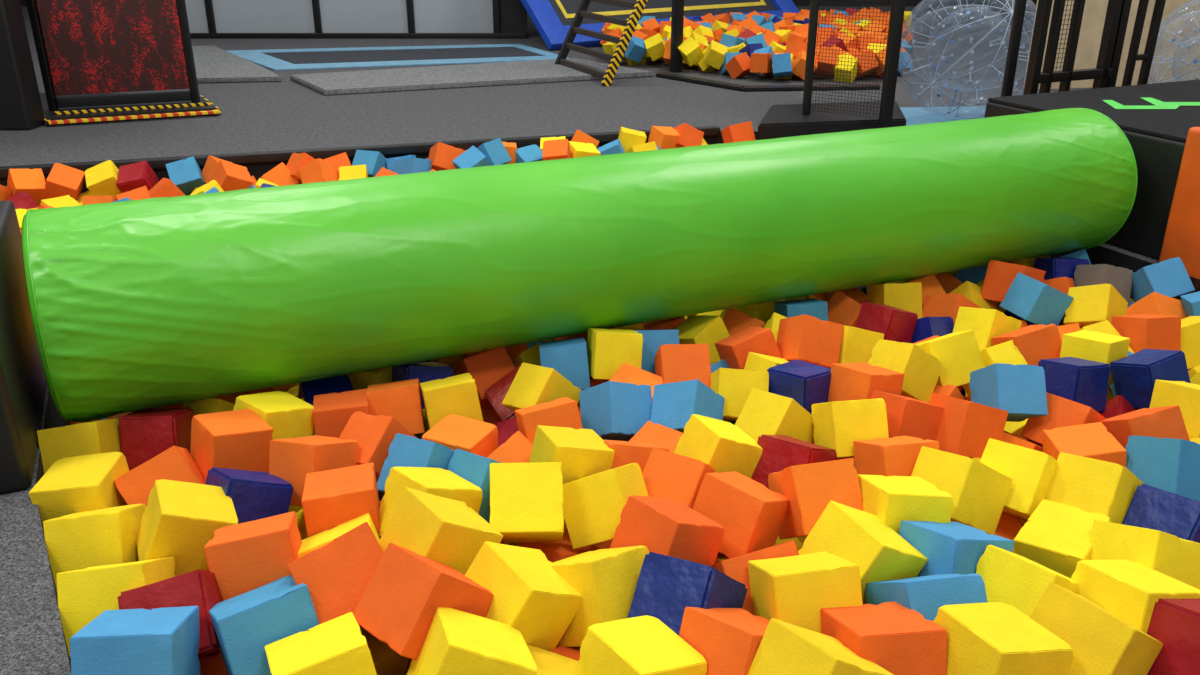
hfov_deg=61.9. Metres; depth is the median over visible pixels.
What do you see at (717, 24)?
cube
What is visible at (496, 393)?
cube
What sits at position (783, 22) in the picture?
cube
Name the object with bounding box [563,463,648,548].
cube
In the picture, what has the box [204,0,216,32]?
trim
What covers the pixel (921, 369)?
cube
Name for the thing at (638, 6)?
ladder
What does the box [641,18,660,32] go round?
cube
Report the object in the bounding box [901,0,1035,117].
ball
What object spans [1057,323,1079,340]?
cube
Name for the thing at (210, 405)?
cube
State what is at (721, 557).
cube
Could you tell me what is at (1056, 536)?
cube
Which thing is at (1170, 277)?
cube
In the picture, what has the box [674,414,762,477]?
cube
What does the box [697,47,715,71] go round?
cube
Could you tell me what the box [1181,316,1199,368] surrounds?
cube
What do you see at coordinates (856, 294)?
cube
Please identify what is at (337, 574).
cube
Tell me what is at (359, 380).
cube
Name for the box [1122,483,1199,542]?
cube
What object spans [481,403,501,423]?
cube
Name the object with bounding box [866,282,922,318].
cube
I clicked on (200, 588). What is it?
cube
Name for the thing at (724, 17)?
cube
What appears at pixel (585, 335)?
cube
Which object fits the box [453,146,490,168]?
cube
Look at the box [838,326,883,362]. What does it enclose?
cube
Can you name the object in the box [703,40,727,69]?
cube
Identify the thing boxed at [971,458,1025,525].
cube
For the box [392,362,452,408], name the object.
cube
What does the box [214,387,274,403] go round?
cube
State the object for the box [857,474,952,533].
cube
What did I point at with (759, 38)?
cube
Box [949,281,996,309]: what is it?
cube
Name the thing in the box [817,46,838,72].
cube
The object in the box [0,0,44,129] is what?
column
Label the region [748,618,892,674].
cube
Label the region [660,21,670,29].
cube
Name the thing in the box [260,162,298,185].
cube
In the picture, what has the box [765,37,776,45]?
cube
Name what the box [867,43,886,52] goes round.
cube
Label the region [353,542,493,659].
cube
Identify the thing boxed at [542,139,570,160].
cube
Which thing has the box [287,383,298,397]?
cube
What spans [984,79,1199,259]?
raised platform
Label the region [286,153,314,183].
cube
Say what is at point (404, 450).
cube
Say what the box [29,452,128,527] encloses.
cube
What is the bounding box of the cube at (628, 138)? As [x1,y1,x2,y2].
[618,127,646,152]
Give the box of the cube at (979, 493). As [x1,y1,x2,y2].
[911,446,1012,534]
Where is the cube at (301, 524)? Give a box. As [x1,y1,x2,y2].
[296,509,307,540]
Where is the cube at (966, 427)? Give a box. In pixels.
[929,393,1007,457]
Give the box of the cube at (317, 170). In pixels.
[299,158,338,183]
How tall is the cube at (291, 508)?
0.202 m
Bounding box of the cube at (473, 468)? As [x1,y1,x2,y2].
[447,449,500,523]
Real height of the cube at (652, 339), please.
0.196 m
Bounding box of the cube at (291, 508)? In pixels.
[288,505,302,512]
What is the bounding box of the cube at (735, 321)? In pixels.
[722,308,764,335]
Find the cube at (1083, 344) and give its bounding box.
[1060,330,1129,385]
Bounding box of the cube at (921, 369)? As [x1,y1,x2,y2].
[868,339,941,402]
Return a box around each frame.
[1023,0,1131,94]
[1122,0,1165,85]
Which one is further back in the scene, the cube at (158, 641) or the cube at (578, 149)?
the cube at (578, 149)
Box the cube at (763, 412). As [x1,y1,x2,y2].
[735,388,813,442]
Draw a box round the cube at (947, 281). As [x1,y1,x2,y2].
[934,272,962,293]
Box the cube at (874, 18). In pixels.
[870,15,886,23]
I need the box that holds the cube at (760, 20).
[752,15,766,25]
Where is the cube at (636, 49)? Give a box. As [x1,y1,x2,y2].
[625,36,646,61]
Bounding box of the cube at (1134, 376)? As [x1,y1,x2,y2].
[1109,349,1190,408]
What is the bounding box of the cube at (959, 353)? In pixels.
[915,330,984,386]
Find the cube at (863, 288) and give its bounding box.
[859,283,885,294]
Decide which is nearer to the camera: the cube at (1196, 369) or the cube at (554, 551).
the cube at (554, 551)
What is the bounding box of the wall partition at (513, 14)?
[499,0,527,37]
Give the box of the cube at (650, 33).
[640,28,660,37]
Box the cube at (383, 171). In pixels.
[375,167,398,176]
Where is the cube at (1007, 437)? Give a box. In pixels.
[1001,430,1042,451]
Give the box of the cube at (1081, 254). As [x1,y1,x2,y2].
[1058,249,1090,263]
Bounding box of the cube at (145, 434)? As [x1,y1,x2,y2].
[119,407,193,470]
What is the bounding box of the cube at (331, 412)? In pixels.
[312,389,369,437]
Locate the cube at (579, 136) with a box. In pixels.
[571,129,598,147]
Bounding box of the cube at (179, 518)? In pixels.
[136,479,237,575]
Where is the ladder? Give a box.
[555,0,647,85]
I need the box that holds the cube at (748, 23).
[741,19,755,28]
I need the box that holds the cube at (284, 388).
[273,383,297,391]
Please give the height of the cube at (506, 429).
0.217 m
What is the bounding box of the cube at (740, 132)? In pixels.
[721,121,755,142]
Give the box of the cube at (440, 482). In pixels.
[379,467,482,535]
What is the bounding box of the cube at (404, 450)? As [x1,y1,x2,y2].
[377,433,454,491]
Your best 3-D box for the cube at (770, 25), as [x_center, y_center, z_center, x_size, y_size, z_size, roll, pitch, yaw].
[1.792,-3.228,10.628,0.219,0.258,0.220,7,24,17]
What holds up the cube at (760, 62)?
on the floor
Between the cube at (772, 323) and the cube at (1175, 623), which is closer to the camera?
the cube at (1175, 623)
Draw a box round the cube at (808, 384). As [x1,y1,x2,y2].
[767,359,830,414]
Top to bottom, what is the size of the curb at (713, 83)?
0.030 m
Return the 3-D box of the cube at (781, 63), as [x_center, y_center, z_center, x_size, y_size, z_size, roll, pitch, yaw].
[1.566,-2.344,8.608,0.185,0.226,0.207,3,23,8]
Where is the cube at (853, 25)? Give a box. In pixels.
[845,23,862,35]
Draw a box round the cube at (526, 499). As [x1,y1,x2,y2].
[490,462,563,542]
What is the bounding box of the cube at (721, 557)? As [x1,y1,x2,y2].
[717,552,728,561]
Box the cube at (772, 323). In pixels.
[763,312,786,340]
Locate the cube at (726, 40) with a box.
[720,34,744,46]
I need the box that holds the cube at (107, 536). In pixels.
[43,504,145,588]
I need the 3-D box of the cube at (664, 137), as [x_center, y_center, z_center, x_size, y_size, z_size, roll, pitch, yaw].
[0.418,-1.261,6.437,0.182,0.196,0.185,-13,26,-29]
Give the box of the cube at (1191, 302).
[1180,291,1199,316]
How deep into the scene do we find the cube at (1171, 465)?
2.55 m
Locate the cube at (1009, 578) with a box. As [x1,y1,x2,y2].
[976,545,1077,616]
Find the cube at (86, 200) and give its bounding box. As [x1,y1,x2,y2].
[82,195,117,204]
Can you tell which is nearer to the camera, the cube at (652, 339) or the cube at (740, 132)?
the cube at (652, 339)
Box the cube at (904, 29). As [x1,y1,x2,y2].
[886,27,907,38]
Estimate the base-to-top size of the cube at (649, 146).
0.222 m
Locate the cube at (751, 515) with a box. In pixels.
[692,471,788,558]
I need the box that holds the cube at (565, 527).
[507,520,568,545]
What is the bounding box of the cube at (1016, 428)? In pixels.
[1004,419,1027,438]
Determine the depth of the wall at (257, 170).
5.94 m
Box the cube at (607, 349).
[587,328,642,379]
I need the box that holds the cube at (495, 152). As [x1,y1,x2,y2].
[477,138,511,165]
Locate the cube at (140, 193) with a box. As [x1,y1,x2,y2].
[116,186,150,199]
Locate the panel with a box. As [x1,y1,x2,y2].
[26,0,221,125]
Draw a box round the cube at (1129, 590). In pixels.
[1071,560,1199,633]
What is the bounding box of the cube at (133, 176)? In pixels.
[116,161,157,192]
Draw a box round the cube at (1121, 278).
[1074,264,1132,305]
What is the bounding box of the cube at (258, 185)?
[254,178,277,187]
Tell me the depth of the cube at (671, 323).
3.63 m
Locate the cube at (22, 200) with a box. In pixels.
[5,192,38,208]
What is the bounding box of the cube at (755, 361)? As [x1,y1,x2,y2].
[744,352,788,370]
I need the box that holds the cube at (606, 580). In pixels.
[552,545,648,646]
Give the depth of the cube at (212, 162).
5.71 m
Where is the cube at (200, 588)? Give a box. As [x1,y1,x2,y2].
[117,569,223,657]
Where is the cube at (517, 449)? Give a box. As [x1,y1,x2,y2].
[487,431,532,462]
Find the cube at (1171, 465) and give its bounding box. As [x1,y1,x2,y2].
[1125,435,1199,500]
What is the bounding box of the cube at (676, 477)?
[642,448,715,508]
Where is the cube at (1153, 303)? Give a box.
[1126,292,1187,318]
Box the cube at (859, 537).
[798,500,927,603]
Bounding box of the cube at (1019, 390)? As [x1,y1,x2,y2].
[969,363,1047,421]
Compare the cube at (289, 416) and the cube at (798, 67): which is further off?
the cube at (798, 67)
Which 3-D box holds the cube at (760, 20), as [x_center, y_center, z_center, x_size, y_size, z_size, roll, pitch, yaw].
[1.771,-3.510,11.250,0.173,0.226,0.214,19,29,37]
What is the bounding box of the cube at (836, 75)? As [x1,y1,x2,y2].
[834,56,857,82]
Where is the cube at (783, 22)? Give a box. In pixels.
[774,19,788,30]
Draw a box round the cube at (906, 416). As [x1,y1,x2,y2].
[869,389,943,440]
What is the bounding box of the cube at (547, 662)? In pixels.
[526,644,577,674]
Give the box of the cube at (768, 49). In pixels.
[753,46,773,73]
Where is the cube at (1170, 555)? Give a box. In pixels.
[1089,520,1199,589]
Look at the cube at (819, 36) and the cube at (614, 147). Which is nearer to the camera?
the cube at (614, 147)
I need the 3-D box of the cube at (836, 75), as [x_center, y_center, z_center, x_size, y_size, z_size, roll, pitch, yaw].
[2.126,-2.312,8.639,0.176,0.229,0.218,13,26,29]
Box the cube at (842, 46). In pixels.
[820,36,847,51]
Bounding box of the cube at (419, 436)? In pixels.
[417,409,428,438]
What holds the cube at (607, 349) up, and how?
on the cube at (593, 382)
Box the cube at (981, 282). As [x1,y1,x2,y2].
[976,278,1005,312]
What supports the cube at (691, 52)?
on the floor
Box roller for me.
[21,108,1137,422]
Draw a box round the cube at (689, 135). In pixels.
[673,123,703,147]
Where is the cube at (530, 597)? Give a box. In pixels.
[465,541,581,650]
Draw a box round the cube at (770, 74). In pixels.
[764,51,785,75]
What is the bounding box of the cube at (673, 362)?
[654,344,710,387]
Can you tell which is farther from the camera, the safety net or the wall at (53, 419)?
the safety net
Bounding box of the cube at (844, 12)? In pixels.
[833,11,848,15]
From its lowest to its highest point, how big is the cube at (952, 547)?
0.245 m
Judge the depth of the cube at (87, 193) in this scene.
5.60 m
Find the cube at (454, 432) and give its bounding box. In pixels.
[422,414,497,457]
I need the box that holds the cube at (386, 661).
[360,627,408,674]
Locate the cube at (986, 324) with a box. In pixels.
[952,307,1021,350]
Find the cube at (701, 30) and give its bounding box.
[694,25,713,36]
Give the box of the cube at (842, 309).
[827,291,860,326]
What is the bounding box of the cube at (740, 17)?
[731,13,745,23]
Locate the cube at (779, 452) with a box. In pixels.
[751,434,836,488]
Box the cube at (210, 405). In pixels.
[182,398,234,415]
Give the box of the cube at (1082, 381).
[1038,357,1109,412]
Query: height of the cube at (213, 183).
0.216 m
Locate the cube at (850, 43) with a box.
[838,33,855,47]
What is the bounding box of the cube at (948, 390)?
[929,384,963,401]
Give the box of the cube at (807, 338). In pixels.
[776,314,843,367]
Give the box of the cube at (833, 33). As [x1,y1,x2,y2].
[831,31,845,36]
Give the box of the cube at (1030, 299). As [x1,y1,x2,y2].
[1000,272,1073,325]
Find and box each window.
[185,0,208,32]
[212,0,314,32]
[319,0,407,32]
[413,0,493,32]
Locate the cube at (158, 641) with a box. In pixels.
[70,606,199,674]
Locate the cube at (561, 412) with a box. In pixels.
[514,397,582,443]
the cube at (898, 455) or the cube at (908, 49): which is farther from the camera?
the cube at (908, 49)
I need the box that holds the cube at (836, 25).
[829,23,844,30]
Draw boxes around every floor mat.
[192,46,282,83]
[290,58,653,95]
[900,106,985,125]
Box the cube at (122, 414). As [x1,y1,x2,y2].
[104,412,131,419]
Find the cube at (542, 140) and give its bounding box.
[540,136,565,150]
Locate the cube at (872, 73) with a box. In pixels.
[871,72,883,77]
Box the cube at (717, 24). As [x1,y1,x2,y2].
[712,20,728,32]
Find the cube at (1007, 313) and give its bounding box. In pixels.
[1004,310,1036,325]
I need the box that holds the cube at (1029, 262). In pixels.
[1012,258,1035,267]
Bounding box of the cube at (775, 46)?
[769,41,785,51]
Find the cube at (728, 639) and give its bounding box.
[679,607,769,674]
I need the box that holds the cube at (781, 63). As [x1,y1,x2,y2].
[772,53,791,77]
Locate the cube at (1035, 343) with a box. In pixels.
[991,324,1061,365]
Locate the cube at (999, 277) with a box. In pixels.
[981,260,1045,301]
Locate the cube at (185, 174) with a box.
[165,156,204,195]
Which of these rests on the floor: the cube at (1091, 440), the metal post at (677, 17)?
the metal post at (677, 17)
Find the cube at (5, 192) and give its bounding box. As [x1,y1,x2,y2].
[0,184,10,200]
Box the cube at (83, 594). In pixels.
[56,556,174,655]
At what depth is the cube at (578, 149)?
6.06 m
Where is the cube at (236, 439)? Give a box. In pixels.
[190,409,273,482]
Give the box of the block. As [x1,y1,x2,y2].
[0,200,46,493]
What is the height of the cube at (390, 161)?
0.197 m
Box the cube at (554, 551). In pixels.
[516,534,599,562]
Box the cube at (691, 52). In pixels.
[678,37,703,66]
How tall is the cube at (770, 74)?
0.207 m
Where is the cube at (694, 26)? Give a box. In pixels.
[688,23,702,30]
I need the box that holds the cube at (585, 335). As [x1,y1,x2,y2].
[554,332,591,378]
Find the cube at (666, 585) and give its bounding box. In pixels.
[627,552,747,635]
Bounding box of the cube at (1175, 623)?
[1147,598,1199,674]
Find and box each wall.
[0,131,723,193]
[20,0,1036,5]
[35,392,68,484]
[38,508,70,669]
[754,131,1199,299]
[1023,0,1199,88]
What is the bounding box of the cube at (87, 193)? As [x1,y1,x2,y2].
[76,191,93,204]
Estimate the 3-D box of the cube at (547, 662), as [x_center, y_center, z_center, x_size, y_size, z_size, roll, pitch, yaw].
[-0.121,0.730,1.963,0.202,0.234,0.207,4,23,9]
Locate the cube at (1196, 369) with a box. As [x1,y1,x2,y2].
[1188,365,1199,378]
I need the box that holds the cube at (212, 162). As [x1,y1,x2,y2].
[201,155,232,183]
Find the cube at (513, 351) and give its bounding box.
[465,343,526,361]
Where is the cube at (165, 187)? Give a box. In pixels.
[149,178,185,197]
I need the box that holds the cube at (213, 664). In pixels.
[199,652,227,674]
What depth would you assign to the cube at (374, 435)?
2.67 m
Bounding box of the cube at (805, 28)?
[800,24,817,31]
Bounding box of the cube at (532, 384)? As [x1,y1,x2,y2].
[502,362,581,410]
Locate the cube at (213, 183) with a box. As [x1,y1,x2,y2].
[190,180,223,194]
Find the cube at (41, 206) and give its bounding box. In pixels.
[38,204,53,208]
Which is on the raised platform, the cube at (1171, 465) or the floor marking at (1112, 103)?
the floor marking at (1112, 103)
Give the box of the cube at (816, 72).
[814,54,832,77]
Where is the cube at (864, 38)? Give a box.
[855,35,874,51]
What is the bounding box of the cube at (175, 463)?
[114,446,205,506]
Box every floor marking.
[1103,100,1178,108]
[1142,98,1199,105]
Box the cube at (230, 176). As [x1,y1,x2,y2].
[210,160,252,191]
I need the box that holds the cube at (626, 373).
[609,363,662,400]
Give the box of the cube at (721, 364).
[710,359,729,372]
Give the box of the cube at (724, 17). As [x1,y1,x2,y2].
[714,13,729,23]
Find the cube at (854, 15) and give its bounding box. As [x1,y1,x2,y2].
[847,13,861,21]
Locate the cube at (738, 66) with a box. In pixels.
[725,52,750,78]
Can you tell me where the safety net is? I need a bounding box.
[812,0,889,117]
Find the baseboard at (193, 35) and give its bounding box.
[190,33,526,38]
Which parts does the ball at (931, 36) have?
tension cord, tension cord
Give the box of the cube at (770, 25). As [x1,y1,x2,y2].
[760,21,774,31]
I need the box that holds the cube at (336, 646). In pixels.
[264,612,376,674]
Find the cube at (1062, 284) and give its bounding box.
[1043,277,1074,315]
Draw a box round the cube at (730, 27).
[726,25,743,32]
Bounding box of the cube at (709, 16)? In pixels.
[701,13,714,20]
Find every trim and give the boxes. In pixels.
[0,126,719,178]
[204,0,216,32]
[312,0,322,32]
[406,0,414,32]
[492,0,499,32]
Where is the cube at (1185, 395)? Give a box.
[1149,380,1199,438]
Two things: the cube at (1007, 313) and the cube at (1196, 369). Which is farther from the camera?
the cube at (1007, 313)
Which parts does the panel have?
post, panel, panel frame, post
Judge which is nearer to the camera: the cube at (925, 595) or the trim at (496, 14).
the cube at (925, 595)
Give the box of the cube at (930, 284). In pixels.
[908,274,945,309]
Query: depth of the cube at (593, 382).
3.31 m
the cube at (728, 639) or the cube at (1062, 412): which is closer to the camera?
the cube at (728, 639)
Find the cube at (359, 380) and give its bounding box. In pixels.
[346,367,391,389]
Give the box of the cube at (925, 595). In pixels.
[865,574,987,620]
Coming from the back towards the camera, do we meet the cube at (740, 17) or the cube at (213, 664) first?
the cube at (740, 17)
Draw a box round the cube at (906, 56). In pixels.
[897,52,912,74]
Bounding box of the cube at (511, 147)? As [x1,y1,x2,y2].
[502,142,516,163]
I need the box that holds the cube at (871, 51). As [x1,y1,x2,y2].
[854,50,877,77]
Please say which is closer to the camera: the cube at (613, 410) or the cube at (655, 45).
the cube at (613, 410)
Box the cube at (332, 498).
[302,462,380,537]
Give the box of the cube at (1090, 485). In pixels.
[1045,452,1143,523]
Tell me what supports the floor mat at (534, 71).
on the floor
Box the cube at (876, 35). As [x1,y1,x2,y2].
[875,33,887,39]
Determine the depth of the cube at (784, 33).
9.76 m
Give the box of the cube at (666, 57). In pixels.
[663,42,682,64]
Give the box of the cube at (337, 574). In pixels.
[287,522,383,626]
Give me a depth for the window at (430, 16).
11.76 m
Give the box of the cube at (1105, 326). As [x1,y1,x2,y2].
[1078,320,1134,353]
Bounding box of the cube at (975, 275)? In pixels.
[954,265,987,283]
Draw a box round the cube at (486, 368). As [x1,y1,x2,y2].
[455,347,514,406]
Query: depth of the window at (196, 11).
11.76 m
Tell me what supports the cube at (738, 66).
on the floor
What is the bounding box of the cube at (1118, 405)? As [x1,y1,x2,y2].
[1100,395,1135,418]
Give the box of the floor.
[0,6,1158,674]
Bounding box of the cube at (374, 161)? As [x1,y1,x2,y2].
[352,150,387,176]
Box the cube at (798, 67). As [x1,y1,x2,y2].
[792,50,817,79]
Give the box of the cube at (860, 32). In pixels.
[856,31,872,36]
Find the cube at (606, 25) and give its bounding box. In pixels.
[601,22,620,32]
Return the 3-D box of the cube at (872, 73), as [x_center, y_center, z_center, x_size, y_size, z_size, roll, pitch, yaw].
[2.513,-2.406,8.865,0.219,0.247,0.213,-1,23,-2]
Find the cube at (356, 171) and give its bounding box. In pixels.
[339,164,367,179]
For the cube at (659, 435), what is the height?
0.191 m
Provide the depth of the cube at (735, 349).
3.29 m
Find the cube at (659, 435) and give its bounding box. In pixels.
[628,421,683,452]
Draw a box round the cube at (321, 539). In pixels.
[298,513,379,557]
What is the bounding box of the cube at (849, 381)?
[828,363,904,401]
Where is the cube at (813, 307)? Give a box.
[774,298,827,320]
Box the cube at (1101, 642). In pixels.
[1030,582,1162,674]
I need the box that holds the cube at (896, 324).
[855,302,917,342]
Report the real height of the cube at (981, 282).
0.221 m
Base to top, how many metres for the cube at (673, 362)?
0.215 m
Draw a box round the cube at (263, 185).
[261,183,274,187]
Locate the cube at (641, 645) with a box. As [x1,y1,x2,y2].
[573,615,706,674]
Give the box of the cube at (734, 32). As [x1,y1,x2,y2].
[717,28,738,41]
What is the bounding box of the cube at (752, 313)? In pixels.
[720,306,767,323]
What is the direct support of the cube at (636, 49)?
on the floor
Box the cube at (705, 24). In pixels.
[696,22,711,28]
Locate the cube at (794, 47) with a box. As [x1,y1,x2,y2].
[785,40,806,57]
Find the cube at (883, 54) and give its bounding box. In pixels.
[875,48,899,74]
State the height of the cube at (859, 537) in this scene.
0.242 m
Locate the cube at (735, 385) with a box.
[711,368,768,422]
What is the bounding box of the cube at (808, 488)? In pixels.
[768,458,863,539]
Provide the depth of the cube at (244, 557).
2.12 m
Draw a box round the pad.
[1159,127,1199,294]
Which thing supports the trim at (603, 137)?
attached to the wall at (257, 170)
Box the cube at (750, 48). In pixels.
[739,43,762,57]
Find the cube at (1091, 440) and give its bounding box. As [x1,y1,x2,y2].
[1043,422,1126,466]
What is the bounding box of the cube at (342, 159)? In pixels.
[323,152,351,174]
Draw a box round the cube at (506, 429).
[493,417,518,446]
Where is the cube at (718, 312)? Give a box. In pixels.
[697,310,722,315]
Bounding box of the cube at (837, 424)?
[811,398,888,457]
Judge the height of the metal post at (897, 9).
2.600 m
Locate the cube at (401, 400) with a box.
[366,378,424,433]
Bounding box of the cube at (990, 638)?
[933,602,1072,674]
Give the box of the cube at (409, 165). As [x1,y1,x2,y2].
[394,158,430,174]
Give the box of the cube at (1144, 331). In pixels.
[1112,314,1180,352]
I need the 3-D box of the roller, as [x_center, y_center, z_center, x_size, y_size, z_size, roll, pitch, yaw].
[0.249,-0.364,3.547,3.991,0.608,0.616,-10,25,-22]
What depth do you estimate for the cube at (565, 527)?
2.58 m
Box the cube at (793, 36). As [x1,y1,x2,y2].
[786,32,806,43]
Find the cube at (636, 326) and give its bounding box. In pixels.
[611,323,643,329]
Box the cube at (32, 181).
[6,168,45,205]
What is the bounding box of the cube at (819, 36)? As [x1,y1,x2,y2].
[816,33,827,47]
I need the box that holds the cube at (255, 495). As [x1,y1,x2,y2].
[205,467,293,523]
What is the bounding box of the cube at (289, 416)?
[233,391,313,439]
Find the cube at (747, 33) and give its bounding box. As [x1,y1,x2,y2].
[736,29,756,43]
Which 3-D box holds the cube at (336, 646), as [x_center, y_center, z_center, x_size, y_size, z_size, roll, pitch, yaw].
[-0.520,0.659,1.903,0.196,0.217,0.206,-11,25,-25]
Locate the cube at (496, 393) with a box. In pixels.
[484,365,519,420]
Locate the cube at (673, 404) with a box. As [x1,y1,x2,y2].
[650,379,724,432]
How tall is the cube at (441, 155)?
0.240 m
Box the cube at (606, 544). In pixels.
[592,539,612,548]
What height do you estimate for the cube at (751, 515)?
0.228 m
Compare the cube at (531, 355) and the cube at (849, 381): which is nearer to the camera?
the cube at (849, 381)
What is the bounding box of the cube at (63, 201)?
[41,195,80,207]
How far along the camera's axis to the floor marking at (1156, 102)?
4.66 m
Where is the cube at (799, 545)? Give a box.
[774,535,802,550]
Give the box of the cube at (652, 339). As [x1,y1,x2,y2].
[634,329,679,374]
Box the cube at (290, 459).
[269,435,358,505]
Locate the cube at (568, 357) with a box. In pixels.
[539,337,589,389]
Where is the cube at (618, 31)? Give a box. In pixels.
[606,28,621,35]
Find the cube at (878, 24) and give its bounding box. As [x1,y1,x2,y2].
[865,20,885,32]
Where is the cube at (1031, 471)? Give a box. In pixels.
[980,438,1057,521]
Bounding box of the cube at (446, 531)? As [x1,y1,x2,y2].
[378,487,502,574]
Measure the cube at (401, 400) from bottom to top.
0.188 m
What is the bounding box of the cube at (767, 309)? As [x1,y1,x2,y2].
[746,300,784,319]
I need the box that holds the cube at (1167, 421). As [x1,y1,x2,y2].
[1098,405,1189,448]
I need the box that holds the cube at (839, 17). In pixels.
[834,15,848,21]
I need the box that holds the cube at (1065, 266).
[1034,257,1088,280]
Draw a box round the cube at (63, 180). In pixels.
[45,163,84,199]
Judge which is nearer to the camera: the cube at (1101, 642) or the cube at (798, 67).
the cube at (1101, 642)
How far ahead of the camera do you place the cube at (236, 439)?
2.63 m
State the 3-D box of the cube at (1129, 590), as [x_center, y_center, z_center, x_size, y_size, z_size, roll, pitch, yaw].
[1.095,0.573,2.063,0.215,0.237,0.206,-10,25,-22]
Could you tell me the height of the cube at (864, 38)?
0.217 m
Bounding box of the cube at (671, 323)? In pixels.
[642,316,684,329]
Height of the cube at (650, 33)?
0.198 m
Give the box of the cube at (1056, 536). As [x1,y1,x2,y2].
[1013,499,1111,577]
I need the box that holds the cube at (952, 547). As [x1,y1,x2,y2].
[899,521,1013,576]
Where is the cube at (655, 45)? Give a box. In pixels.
[644,33,665,60]
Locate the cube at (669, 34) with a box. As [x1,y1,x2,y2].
[667,32,686,40]
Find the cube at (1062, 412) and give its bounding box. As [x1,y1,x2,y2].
[1021,392,1106,445]
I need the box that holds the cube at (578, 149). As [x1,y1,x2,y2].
[569,141,600,157]
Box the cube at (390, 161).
[386,155,415,171]
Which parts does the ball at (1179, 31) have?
tension cord, tension cord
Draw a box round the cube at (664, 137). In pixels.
[648,126,679,148]
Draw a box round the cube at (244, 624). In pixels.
[209,575,318,674]
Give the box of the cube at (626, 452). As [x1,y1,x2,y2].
[604,440,668,472]
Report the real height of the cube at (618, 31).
0.244 m
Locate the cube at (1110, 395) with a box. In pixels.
[1106,385,1113,400]
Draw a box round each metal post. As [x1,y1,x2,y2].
[670,0,683,72]
[802,0,818,113]
[878,0,905,124]
[1001,0,1026,96]
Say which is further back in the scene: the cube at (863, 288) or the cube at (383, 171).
the cube at (383, 171)
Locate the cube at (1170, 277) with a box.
[1131,257,1194,301]
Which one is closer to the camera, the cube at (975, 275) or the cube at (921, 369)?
the cube at (921, 369)
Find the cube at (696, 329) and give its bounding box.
[675,315,728,364]
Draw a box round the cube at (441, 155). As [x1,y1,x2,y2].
[428,142,462,170]
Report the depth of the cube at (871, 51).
8.62 m
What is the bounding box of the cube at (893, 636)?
[820,602,946,674]
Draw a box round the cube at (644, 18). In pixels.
[641,16,656,21]
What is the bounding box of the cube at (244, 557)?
[204,511,301,600]
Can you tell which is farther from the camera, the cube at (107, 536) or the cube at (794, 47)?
the cube at (794, 47)
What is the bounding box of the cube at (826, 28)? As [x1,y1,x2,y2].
[817,27,833,38]
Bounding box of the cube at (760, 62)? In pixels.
[750,53,772,72]
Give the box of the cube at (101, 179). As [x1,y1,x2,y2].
[85,160,120,197]
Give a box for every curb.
[656,72,744,90]
[742,84,878,91]
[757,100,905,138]
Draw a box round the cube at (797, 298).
[785,296,806,300]
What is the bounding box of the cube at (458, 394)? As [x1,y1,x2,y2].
[419,373,483,429]
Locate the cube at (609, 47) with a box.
[602,42,624,56]
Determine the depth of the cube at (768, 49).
8.81 m
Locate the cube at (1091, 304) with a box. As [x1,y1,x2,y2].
[1064,284,1127,328]
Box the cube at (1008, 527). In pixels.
[994,512,1022,552]
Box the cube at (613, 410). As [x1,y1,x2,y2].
[580,381,651,441]
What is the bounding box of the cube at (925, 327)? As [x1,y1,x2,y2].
[911,317,953,343]
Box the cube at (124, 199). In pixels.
[114,197,129,201]
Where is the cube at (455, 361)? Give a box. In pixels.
[429,354,464,373]
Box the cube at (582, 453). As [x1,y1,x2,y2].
[529,425,614,483]
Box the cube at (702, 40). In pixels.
[690,32,708,48]
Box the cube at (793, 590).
[748,551,862,632]
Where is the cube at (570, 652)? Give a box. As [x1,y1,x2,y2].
[550,645,579,660]
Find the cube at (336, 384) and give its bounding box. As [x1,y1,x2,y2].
[298,375,353,405]
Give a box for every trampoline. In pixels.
[225,44,567,70]
[521,0,799,49]
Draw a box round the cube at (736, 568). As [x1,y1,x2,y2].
[711,540,798,614]
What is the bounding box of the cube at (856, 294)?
[814,287,867,303]
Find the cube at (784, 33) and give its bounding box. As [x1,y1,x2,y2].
[774,30,790,42]
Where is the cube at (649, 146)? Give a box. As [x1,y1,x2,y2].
[626,141,657,152]
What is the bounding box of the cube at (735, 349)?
[715,326,781,369]
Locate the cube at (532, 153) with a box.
[515,145,542,162]
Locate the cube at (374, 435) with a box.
[339,411,416,481]
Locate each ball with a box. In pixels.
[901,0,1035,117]
[1148,0,1199,83]
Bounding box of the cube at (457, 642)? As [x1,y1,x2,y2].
[407,607,536,674]
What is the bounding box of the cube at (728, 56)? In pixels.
[721,53,741,74]
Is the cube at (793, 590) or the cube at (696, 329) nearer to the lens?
the cube at (793, 590)
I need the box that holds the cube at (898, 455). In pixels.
[853,436,938,475]
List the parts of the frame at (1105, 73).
rail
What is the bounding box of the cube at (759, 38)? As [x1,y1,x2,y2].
[745,33,766,47]
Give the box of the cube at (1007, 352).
[962,340,1027,396]
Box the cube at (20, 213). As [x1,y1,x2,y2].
[15,209,26,229]
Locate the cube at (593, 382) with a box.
[577,378,608,418]
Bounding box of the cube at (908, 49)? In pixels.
[901,40,911,53]
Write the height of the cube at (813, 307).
0.180 m
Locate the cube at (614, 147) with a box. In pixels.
[597,139,624,154]
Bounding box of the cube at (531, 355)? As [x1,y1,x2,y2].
[513,339,555,367]
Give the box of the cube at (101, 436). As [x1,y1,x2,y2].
[37,418,120,473]
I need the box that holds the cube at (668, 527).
[610,495,723,566]
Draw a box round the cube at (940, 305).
[922,293,980,324]

